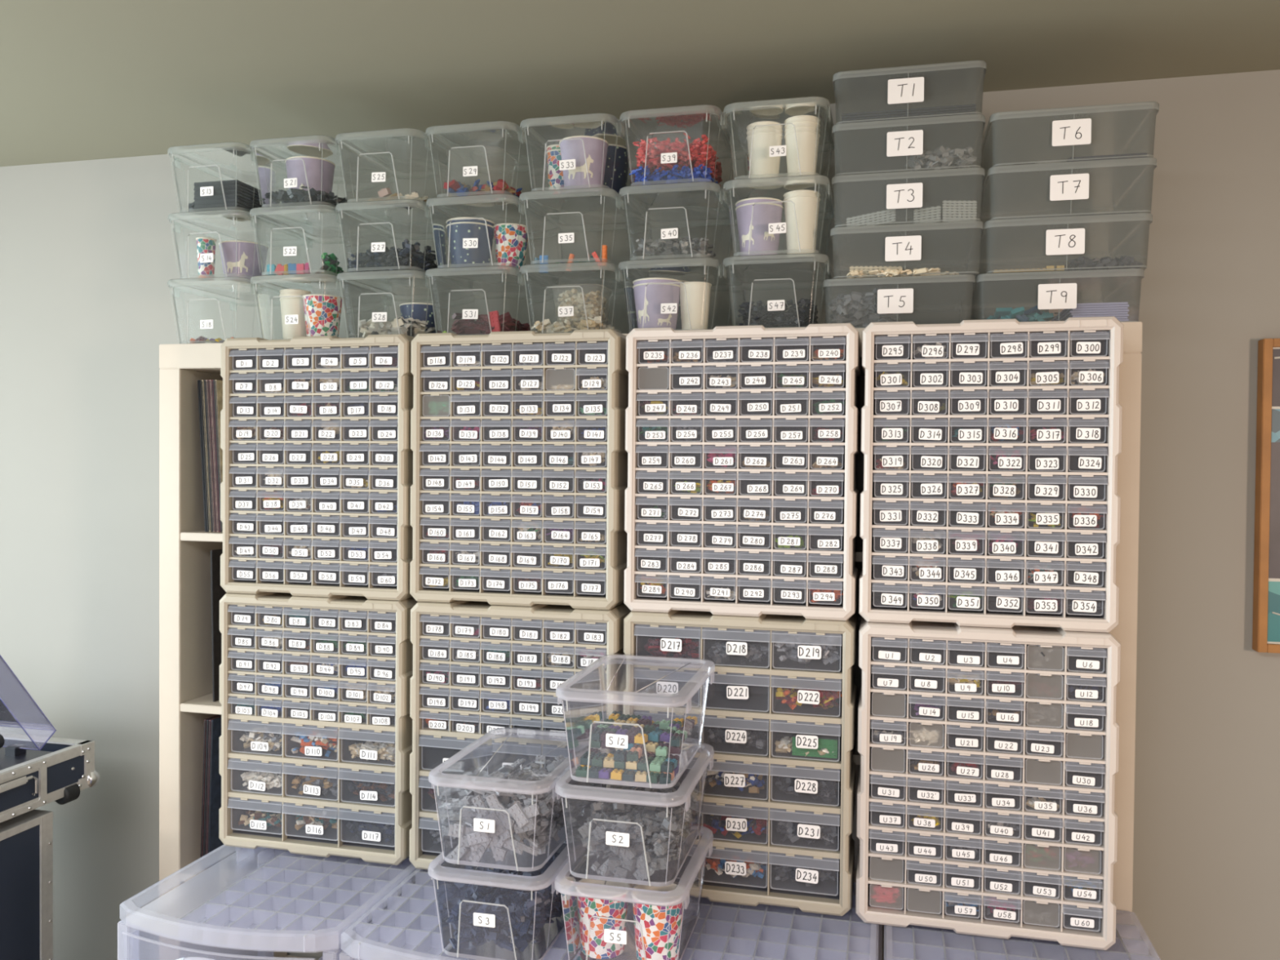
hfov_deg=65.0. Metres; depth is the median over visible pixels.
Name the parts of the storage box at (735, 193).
pull, lid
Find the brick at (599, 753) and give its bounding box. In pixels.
[595,751,607,757]
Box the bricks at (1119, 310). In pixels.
[1051,302,1128,320]
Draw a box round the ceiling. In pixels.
[0,0,1279,166]
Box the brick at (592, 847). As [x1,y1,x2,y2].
[586,844,595,851]
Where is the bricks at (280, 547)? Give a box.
[262,540,283,556]
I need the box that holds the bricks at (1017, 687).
[988,677,1022,693]
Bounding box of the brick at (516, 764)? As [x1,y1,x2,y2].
[501,758,525,774]
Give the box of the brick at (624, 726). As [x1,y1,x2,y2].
[621,722,633,730]
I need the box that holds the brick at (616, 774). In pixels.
[610,768,624,780]
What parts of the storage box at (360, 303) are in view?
pull, lid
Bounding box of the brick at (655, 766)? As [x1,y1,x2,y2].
[648,760,662,772]
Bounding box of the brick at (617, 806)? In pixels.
[613,801,624,811]
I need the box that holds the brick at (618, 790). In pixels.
[615,786,623,799]
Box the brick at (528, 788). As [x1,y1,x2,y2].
[523,784,537,796]
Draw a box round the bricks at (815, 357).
[811,348,844,359]
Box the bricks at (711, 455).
[706,446,737,466]
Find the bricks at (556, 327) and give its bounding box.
[530,315,621,333]
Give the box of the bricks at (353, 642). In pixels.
[343,640,366,652]
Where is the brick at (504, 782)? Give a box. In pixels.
[495,780,506,785]
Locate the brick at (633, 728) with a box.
[630,726,641,731]
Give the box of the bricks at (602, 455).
[582,449,607,466]
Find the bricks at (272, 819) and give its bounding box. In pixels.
[238,808,281,827]
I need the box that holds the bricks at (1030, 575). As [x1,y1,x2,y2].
[1027,564,1058,580]
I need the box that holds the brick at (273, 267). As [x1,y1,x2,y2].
[266,264,275,275]
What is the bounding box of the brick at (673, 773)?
[662,770,674,780]
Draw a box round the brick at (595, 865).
[591,861,599,871]
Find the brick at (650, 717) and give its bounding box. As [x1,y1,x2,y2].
[641,715,652,725]
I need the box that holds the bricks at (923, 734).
[907,727,940,746]
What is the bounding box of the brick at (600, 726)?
[597,724,609,728]
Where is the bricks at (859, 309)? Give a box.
[828,287,900,327]
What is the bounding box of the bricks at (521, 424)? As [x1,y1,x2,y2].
[518,419,542,436]
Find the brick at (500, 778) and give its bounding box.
[493,772,511,782]
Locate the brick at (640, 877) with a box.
[633,868,644,881]
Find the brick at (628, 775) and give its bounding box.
[622,769,635,782]
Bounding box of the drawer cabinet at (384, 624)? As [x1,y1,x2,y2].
[218,591,417,865]
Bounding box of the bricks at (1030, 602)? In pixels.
[1026,595,1061,609]
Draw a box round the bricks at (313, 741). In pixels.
[290,725,337,756]
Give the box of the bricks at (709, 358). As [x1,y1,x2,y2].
[707,353,737,361]
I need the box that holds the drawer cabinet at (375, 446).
[220,333,414,600]
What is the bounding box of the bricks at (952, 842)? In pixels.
[947,838,977,857]
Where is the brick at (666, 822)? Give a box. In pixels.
[662,817,677,831]
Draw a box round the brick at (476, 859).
[469,848,485,862]
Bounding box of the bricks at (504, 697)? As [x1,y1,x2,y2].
[485,695,509,711]
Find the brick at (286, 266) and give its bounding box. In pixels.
[283,264,288,274]
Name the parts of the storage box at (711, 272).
pull, lid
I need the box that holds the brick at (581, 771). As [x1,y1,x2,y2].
[575,765,587,777]
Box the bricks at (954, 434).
[951,428,982,441]
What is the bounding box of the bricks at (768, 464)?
[742,460,772,467]
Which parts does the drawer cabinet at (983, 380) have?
drawer, handle, drawer, handle, drawer, handle, drawer, handle, drawer, handle, drawer, handle, drawer, handle, drawer, handle, drawer, drawer, handle, handle, drawer, drawer, drawer, handle, handle, drawer, handle, drawer, handle, drawer, drawer, handle, handle, handle, drawer, drawer, handle, drawer, handle, handle, drawer, drawer, drawer, handle, handle, handle, drawer, drawer, handle, handle, drawer, drawer, handle, handle, drawer, drawer, drawer, handle, handle, handle, drawer, drawer, handle, handle, drawer, drawer, drawer, handle, drawer, handle, handle, drawer, drawer, handle, handle, drawer, drawer, handle, handle, handle, drawer, drawer, handle, drawer, drawer, handle, handle, drawer, handle, handle, drawer, drawer, handle, handle, drawer, drawer, handle, drawer, handle, handle, drawer, drawer, handle, drawer, handle, drawer, drawer, handle, drawer, handle, drawer, handle, handle, drawer, drawer, handle, drawer, handle, handle, handle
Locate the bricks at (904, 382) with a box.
[875,371,908,385]
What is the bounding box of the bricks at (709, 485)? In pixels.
[706,480,737,493]
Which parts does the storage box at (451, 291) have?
pull, lid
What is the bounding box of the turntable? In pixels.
[0,655,55,770]
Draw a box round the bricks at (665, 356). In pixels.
[644,349,669,362]
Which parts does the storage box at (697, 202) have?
pull, lid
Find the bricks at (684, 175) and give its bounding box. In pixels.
[629,164,718,189]
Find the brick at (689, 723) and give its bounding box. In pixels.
[684,718,694,728]
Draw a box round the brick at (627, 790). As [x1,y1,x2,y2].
[623,788,635,799]
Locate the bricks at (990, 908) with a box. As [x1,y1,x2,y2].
[985,896,1017,915]
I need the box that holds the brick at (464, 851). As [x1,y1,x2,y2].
[448,844,470,864]
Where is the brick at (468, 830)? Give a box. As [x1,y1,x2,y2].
[448,824,476,837]
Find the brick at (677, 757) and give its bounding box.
[667,754,679,765]
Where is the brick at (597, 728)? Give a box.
[594,726,605,732]
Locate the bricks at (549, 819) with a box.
[462,762,570,854]
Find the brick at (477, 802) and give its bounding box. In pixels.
[471,794,488,818]
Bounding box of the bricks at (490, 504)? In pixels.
[486,502,510,515]
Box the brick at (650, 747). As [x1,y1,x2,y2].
[645,742,658,752]
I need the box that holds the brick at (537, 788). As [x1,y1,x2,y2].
[529,782,541,791]
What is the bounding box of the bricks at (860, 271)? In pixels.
[846,266,959,278]
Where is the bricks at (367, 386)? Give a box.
[347,385,368,391]
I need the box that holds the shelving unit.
[159,321,1142,959]
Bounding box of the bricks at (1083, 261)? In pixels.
[1064,255,1142,271]
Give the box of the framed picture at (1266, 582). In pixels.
[1252,337,1279,653]
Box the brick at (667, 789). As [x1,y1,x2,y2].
[662,786,673,791]
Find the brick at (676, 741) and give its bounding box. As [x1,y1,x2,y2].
[669,735,682,746]
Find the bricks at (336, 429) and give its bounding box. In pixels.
[320,421,339,438]
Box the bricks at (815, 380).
[812,373,844,386]
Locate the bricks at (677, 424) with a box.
[674,420,701,440]
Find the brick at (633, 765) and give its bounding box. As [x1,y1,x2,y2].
[626,760,639,769]
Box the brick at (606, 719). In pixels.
[602,718,614,725]
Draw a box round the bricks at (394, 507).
[376,504,396,512]
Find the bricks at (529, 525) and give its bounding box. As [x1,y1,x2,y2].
[517,520,541,538]
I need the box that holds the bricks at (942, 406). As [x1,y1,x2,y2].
[914,403,946,413]
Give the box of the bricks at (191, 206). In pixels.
[186,201,194,213]
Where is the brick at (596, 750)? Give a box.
[587,747,599,754]
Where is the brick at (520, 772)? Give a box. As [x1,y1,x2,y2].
[494,770,524,783]
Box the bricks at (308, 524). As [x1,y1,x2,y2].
[292,521,311,533]
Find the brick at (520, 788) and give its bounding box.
[504,781,524,794]
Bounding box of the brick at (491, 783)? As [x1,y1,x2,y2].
[473,782,494,796]
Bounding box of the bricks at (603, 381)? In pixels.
[581,376,606,389]
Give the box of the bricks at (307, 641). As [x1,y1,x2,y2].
[287,635,309,649]
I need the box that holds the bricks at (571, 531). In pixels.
[546,526,573,540]
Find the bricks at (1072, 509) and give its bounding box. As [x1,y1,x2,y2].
[1069,505,1103,528]
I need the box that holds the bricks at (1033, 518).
[1028,512,1061,527]
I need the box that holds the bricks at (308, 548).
[288,544,311,556]
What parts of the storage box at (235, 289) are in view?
pull, lid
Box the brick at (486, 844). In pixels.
[480,836,493,848]
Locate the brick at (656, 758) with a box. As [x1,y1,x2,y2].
[653,756,665,762]
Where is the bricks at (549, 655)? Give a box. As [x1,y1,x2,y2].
[547,649,573,665]
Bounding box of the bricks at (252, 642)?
[244,637,254,646]
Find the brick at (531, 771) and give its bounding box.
[521,768,540,775]
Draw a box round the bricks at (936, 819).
[911,812,940,826]
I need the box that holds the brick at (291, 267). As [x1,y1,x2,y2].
[288,262,296,274]
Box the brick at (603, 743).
[601,741,613,748]
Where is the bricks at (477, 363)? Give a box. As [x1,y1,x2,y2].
[457,360,480,366]
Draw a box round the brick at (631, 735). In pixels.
[625,732,636,743]
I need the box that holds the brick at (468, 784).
[465,780,486,795]
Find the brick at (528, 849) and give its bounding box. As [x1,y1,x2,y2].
[516,841,538,856]
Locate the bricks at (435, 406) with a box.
[427,400,448,415]
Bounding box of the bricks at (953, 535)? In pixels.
[950,531,984,551]
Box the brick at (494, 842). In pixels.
[488,832,506,861]
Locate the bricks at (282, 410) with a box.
[266,408,284,415]
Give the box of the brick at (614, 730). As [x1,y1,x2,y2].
[604,727,617,733]
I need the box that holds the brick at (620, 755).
[613,749,627,760]
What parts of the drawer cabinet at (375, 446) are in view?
handle, handle, handle, handle, handle, handle, handle, handle, handle, drawer, drawer, drawer, drawer, drawer, drawer, drawer, drawer, drawer, drawer, handle, handle, handle, handle, handle, handle, handle, handle, handle, handle, drawer, drawer, drawer, drawer, drawer, drawer, drawer, drawer, drawer, drawer, handle, handle, handle, handle, handle, handle, handle, handle, handle, handle, drawer, drawer, drawer, drawer, drawer, drawer, drawer, drawer, drawer, drawer, handle, handle, handle, handle, handle, handle, handle, handle, handle, handle, drawer, drawer, drawer, drawer, drawer, drawer, drawer, drawer, drawer, drawer, handle, handle, handle, handle, handle, handle, handle, handle, handle, handle, drawer, drawer, drawer, drawer, drawer, drawer, drawer, drawer, drawer, drawer, handle, handle, handle, handle, handle, handle, handle, handle, handle, handle, drawer, drawer, drawer, drawer, drawer, drawer, drawer, drawer, drawer, drawer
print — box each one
[226,251,248,272]
[568,154,593,179]
[638,297,671,325]
[741,223,774,247]
[1266,347,1279,644]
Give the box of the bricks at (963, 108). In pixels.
[841,103,975,123]
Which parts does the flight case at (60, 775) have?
handle, handle dish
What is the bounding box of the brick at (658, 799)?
[654,795,662,802]
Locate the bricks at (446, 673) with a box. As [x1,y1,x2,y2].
[423,669,448,683]
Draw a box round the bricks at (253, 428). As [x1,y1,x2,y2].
[235,425,255,439]
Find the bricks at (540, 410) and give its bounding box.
[516,407,542,414]
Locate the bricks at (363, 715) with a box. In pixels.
[344,711,366,721]
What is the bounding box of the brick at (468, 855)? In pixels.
[462,843,487,861]
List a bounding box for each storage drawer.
[121,844,430,959]
[339,868,632,959]
[626,882,879,959]
[884,910,1160,959]
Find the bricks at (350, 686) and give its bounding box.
[345,681,366,699]
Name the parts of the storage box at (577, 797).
pull, lid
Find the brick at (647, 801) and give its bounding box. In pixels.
[643,797,656,810]
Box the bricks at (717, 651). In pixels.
[706,642,768,665]
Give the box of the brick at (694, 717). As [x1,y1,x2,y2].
[684,715,697,724]
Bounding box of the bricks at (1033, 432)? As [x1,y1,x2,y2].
[1030,426,1063,439]
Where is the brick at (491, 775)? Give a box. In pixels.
[488,770,500,782]
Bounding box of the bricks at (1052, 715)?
[1025,702,1060,723]
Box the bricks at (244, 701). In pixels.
[235,700,254,713]
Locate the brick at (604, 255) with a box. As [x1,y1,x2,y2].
[601,244,607,266]
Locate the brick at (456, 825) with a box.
[453,822,466,836]
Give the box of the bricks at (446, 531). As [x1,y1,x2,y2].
[426,529,448,537]
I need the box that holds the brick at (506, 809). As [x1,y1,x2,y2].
[502,808,514,819]
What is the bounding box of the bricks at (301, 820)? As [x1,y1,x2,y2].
[294,808,337,830]
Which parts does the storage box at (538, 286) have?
pull, lid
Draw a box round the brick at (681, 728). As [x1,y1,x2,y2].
[675,726,689,735]
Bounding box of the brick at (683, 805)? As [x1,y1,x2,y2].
[672,803,685,807]
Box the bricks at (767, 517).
[742,512,771,520]
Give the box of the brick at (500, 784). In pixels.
[482,782,503,799]
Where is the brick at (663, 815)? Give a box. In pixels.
[655,810,670,822]
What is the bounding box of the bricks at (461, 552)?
[455,549,478,562]
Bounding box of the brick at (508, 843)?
[502,837,524,854]
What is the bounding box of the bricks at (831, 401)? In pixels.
[813,399,845,413]
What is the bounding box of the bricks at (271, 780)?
[240,768,281,790]
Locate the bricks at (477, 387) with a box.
[456,379,479,390]
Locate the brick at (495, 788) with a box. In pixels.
[492,786,514,796]
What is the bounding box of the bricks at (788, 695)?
[775,684,839,709]
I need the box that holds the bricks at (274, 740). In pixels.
[239,726,281,751]
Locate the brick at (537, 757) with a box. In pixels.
[535,755,545,760]
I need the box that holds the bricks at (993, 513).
[989,506,1022,522]
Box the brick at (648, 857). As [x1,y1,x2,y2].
[642,848,651,863]
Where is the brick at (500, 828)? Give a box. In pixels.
[484,810,506,835]
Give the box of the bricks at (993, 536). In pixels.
[988,532,1022,551]
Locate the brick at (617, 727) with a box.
[607,724,621,729]
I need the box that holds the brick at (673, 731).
[662,728,675,733]
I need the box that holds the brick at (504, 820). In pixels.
[495,810,515,830]
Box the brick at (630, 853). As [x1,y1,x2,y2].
[620,844,636,862]
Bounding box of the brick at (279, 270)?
[274,263,284,275]
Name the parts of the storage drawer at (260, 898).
drawer, panel, frame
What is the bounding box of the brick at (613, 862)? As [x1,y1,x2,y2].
[608,856,619,871]
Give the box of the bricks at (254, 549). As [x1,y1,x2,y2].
[235,547,255,555]
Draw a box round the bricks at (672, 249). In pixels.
[632,236,715,263]
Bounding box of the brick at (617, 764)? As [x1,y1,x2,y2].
[613,759,626,768]
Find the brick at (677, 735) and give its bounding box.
[672,733,684,742]
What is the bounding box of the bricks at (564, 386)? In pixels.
[549,383,575,391]
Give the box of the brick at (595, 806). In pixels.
[590,801,603,810]
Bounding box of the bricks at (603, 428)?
[580,427,607,439]
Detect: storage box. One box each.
[166,276,283,343]
[167,142,302,235]
[167,208,313,281]
[249,134,390,227]
[249,204,391,290]
[250,273,391,339]
[335,128,433,206]
[335,199,433,275]
[336,269,432,337]
[425,120,528,201]
[425,265,525,333]
[426,193,525,271]
[427,848,568,959]
[428,727,568,871]
[519,186,626,267]
[519,261,624,333]
[520,112,626,195]
[554,824,713,959]
[555,653,715,788]
[555,741,714,886]
[617,257,730,333]
[618,181,732,263]
[619,104,733,190]
[722,174,834,259]
[722,253,833,327]
[723,96,834,183]
[822,274,975,328]
[830,220,983,279]
[831,113,985,176]
[831,167,985,227]
[832,60,986,124]
[971,268,1144,322]
[979,213,1152,273]
[980,156,1156,221]
[981,101,1159,176]
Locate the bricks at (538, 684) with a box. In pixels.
[516,676,541,688]
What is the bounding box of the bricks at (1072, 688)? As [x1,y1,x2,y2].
[1067,681,1101,697]
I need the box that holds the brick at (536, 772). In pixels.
[531,770,547,779]
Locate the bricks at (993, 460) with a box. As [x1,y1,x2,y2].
[990,447,1021,470]
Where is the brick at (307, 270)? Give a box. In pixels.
[304,262,310,273]
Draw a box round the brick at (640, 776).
[635,770,647,782]
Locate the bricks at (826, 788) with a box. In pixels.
[775,771,838,804]
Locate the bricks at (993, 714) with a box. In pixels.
[987,709,1020,721]
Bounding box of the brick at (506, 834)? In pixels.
[499,827,513,840]
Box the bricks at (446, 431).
[423,426,448,439]
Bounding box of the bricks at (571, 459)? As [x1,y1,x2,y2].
[548,457,573,465]
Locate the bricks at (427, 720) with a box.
[425,717,448,728]
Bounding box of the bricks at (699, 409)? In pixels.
[673,404,702,414]
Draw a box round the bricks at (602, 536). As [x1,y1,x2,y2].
[579,533,606,542]
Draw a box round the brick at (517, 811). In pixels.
[507,801,528,827]
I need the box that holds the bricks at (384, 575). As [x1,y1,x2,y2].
[375,573,396,585]
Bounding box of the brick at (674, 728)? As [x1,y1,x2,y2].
[666,726,677,731]
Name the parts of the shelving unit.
panel, panel, panel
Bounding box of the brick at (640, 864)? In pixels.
[635,856,648,871]
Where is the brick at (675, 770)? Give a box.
[673,767,676,777]
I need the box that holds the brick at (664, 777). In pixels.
[659,772,671,784]
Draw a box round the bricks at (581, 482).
[578,478,605,491]
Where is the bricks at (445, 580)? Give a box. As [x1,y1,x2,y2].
[428,576,448,586]
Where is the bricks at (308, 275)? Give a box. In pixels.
[294,271,351,280]
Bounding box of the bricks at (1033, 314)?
[986,305,1053,321]
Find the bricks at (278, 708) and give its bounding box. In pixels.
[260,702,281,715]
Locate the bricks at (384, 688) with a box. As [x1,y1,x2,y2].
[374,684,395,699]
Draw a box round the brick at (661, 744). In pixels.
[658,742,669,753]
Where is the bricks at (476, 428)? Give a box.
[460,426,479,439]
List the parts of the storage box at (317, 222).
pull, lid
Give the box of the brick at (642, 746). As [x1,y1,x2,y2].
[633,743,644,755]
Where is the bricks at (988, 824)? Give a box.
[986,820,1019,834]
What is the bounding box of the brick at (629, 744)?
[623,742,635,750]
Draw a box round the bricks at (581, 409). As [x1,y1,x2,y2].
[579,407,606,414]
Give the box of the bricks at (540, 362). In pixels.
[517,359,543,364]
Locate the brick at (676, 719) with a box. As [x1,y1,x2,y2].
[672,717,684,727]
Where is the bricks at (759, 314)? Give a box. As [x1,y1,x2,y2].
[737,297,817,328]
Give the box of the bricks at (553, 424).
[550,418,573,439]
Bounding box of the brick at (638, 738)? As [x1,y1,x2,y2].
[634,733,648,743]
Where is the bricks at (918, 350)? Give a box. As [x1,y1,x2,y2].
[912,342,946,358]
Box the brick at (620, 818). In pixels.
[617,814,631,827]
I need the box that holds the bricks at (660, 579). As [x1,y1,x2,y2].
[640,573,666,594]
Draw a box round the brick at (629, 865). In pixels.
[622,857,636,871]
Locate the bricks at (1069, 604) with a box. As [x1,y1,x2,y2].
[1067,600,1101,612]
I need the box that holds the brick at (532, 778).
[528,776,546,782]
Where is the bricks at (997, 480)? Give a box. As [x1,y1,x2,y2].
[989,475,1020,497]
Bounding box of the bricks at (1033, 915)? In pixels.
[1022,909,1052,923]
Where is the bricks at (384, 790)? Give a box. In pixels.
[346,770,395,801]
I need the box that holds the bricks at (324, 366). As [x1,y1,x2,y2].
[318,361,339,368]
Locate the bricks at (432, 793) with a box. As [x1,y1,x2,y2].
[427,786,435,799]
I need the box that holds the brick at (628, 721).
[625,720,635,724]
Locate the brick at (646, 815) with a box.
[644,813,655,819]
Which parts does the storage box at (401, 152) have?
pull, lid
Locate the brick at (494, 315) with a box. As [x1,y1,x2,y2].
[488,310,501,331]
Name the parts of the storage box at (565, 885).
pull, lid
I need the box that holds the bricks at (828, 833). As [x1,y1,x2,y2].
[774,816,837,845]
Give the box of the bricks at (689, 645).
[644,637,699,659]
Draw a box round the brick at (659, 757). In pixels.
[655,755,667,759]
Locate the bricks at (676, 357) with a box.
[672,351,702,361]
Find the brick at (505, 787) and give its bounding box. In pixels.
[498,785,509,788]
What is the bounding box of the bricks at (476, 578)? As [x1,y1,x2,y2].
[456,573,479,586]
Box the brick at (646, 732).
[638,729,649,734]
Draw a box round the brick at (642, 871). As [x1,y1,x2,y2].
[639,863,653,879]
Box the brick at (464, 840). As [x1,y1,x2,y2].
[460,835,471,847]
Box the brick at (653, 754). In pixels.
[644,752,655,758]
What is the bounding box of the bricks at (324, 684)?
[317,682,337,693]
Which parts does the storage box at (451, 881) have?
pull, lid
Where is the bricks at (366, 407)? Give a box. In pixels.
[349,402,368,415]
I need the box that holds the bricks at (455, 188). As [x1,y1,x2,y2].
[443,178,532,199]
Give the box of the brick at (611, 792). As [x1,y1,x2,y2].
[608,786,623,795]
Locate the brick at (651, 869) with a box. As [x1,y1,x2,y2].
[649,867,655,873]
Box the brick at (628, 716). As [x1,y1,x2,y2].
[618,714,631,718]
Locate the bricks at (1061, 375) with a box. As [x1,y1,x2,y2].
[1031,373,1064,385]
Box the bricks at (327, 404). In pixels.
[316,402,340,416]
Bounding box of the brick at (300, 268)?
[296,263,305,274]
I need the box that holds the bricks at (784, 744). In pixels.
[774,736,838,756]
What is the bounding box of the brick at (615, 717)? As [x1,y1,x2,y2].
[608,713,620,720]
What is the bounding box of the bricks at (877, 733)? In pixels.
[871,728,906,741]
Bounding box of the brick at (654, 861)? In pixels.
[650,858,657,867]
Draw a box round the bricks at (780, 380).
[777,373,807,386]
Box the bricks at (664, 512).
[640,506,666,518]
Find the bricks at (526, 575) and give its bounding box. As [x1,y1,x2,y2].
[515,572,541,590]
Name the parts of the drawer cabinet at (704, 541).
handle, handle, handle, handle, drawer, drawer, handle, handle, handle, drawer, drawer, drawer, drawer, handle, handle, drawer, drawer, drawer, drawer, handle, drawer, handle, handle, handle, drawer, drawer, handle, handle, handle, handle, drawer, drawer, drawer, drawer, handle, handle, drawer, drawer, drawer, handle, handle, drawer, handle, handle, handle, drawer, drawer, handle, drawer, drawer, handle, handle, drawer, drawer, drawer, handle, handle, drawer, drawer, handle, handle, handle, drawer, drawer, drawer, handle, handle, drawer, handle, handle, drawer, drawer, handle, drawer, handle, drawer, drawer, handle, drawer, drawer, handle, drawer, handle, drawer, handle, handle, drawer, handle, drawer, drawer, handle, drawer, handle, handle, drawer, drawer, handle, drawer, handle, handle, handle, handle, drawer, drawer, drawer, handle, handle, handle, drawer, drawer, handle, handle, handle, drawer, drawer, handle, drawer, drawer, drawer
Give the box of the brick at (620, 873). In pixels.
[613,866,627,880]
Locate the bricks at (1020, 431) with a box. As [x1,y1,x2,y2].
[990,423,1023,441]
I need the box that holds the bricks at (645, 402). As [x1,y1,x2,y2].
[639,400,667,414]
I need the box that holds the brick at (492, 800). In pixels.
[485,792,500,811]
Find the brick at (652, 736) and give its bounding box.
[648,730,662,742]
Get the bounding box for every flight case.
[0,732,99,822]
[0,808,53,959]
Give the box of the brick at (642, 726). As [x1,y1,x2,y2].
[633,723,644,729]
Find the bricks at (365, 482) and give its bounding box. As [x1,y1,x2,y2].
[348,478,368,488]
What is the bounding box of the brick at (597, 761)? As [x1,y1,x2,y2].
[591,755,604,766]
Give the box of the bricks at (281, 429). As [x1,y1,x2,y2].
[265,426,283,440]
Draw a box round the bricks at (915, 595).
[912,589,942,605]
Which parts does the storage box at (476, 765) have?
pull, lid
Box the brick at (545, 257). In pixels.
[539,255,548,272]
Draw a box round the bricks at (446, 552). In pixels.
[428,546,448,561]
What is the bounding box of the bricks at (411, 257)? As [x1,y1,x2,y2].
[349,238,438,276]
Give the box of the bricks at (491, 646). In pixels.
[484,643,509,657]
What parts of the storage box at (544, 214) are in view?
pull, lid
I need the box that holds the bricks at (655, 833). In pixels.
[580,781,698,863]
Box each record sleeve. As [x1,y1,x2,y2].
[197,380,206,531]
[199,379,208,531]
[200,714,220,869]
[201,379,211,531]
[202,714,221,869]
[204,379,213,531]
[204,715,221,869]
[205,379,215,531]
[207,379,217,531]
[207,716,242,868]
[208,379,218,532]
[210,548,226,702]
[211,379,220,532]
[213,379,222,532]
[214,379,222,532]
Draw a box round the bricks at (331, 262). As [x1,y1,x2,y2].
[320,252,343,277]
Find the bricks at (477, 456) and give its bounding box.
[457,454,479,464]
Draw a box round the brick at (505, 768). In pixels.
[497,764,513,772]
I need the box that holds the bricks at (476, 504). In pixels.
[455,499,479,514]
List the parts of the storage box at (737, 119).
pull, lid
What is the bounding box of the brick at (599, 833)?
[592,826,605,839]
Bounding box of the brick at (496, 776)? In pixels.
[494,773,515,782]
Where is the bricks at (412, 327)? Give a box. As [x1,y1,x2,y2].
[359,316,435,337]
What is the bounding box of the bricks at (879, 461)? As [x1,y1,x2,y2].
[875,458,905,468]
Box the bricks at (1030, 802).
[1026,796,1059,809]
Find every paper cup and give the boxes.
[195,236,217,280]
[218,240,268,285]
[279,288,311,339]
[284,155,335,209]
[302,293,342,337]
[399,302,436,333]
[445,217,494,271]
[493,222,527,270]
[546,144,564,194]
[559,135,608,193]
[575,878,630,959]
[602,143,628,193]
[631,883,684,959]
[632,277,680,329]
[675,280,688,329]
[680,281,711,329]
[735,197,783,259]
[746,120,782,182]
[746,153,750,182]
[783,189,820,257]
[784,115,820,180]
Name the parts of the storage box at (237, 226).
pull, lid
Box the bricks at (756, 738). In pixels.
[707,722,768,748]
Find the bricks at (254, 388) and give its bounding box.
[237,385,256,392]
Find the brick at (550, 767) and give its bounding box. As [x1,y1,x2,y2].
[546,760,564,772]
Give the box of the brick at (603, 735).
[600,730,613,741]
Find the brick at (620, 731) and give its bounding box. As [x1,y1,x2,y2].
[615,728,628,734]
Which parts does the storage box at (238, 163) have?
pull, lid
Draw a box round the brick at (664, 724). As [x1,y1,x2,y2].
[658,719,671,729]
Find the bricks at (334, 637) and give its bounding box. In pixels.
[315,634,337,651]
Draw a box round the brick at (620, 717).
[616,716,628,720]
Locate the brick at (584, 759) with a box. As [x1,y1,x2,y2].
[580,754,592,765]
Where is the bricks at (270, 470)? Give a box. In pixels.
[262,466,284,486]
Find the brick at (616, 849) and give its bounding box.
[609,845,622,854]
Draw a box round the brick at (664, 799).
[661,794,666,802]
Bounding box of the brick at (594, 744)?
[591,739,602,747]
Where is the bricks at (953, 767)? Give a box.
[948,759,978,773]
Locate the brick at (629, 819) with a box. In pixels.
[626,817,633,821]
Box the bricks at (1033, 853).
[1025,844,1058,866]
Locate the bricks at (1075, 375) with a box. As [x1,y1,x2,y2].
[1071,368,1104,384]
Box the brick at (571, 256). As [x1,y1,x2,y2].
[565,253,574,271]
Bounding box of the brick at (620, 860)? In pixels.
[611,857,622,874]
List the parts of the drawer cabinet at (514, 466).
handle, handle, handle, handle, handle, handle, handle, drawer, handle, handle, drawer, drawer, drawer, drawer, drawer, drawer, drawer, drawer, drawer, handle, handle, handle, handle, handle, handle, handle, handle, handle, handle, drawer, drawer, drawer, drawer, drawer, drawer, drawer, drawer, drawer, drawer, handle, handle, handle, handle, handle, handle, handle, handle, drawer, drawer, handle, handle, drawer, drawer, drawer, drawer, drawer, drawer, drawer, drawer, handle, handle, handle, handle, handle, handle, handle, handle, handle, handle, drawer, drawer, drawer, drawer, drawer, drawer, drawer, drawer, drawer, drawer, handle, handle, handle, handle, handle, handle, drawer, drawer, drawer, drawer, handle, handle, handle, drawer, drawer, drawer, drawer, drawer, drawer, handle, handle, handle, handle, handle, handle, handle, drawer, drawer, drawer, handle, handle, drawer, drawer, drawer, drawer, handle, drawer, drawer, drawer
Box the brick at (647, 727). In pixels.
[644,724,655,732]
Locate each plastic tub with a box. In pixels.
[445,146,517,200]
[551,284,613,325]
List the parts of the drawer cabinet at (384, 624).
handle, handle, handle, handle, handle, drawer, drawer, drawer, drawer, drawer, handle, handle, handle, drawer, drawer, drawer, handle, handle, handle, handle, handle, drawer, drawer, drawer, drawer, drawer, handle, handle, handle, handle, handle, drawer, drawer, drawer, drawer, drawer, handle, handle, handle, drawer, drawer, drawer, handle, handle, handle, handle, handle, drawer, drawer, drawer, drawer, drawer, handle, handle, handle, handle, handle, drawer, drawer, drawer, drawer, drawer, handle, handle, handle, drawer, drawer, drawer, handle, handle, handle, handle, handle, drawer, drawer, drawer, drawer, drawer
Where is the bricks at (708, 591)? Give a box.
[705,587,735,599]
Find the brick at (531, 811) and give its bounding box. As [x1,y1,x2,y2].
[522,803,539,818]
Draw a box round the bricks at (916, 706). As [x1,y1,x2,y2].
[911,699,942,718]
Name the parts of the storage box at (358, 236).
pull, lid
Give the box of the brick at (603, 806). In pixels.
[595,801,606,812]
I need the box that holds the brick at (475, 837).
[466,831,488,845]
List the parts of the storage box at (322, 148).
pull, lid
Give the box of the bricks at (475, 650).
[455,648,479,659]

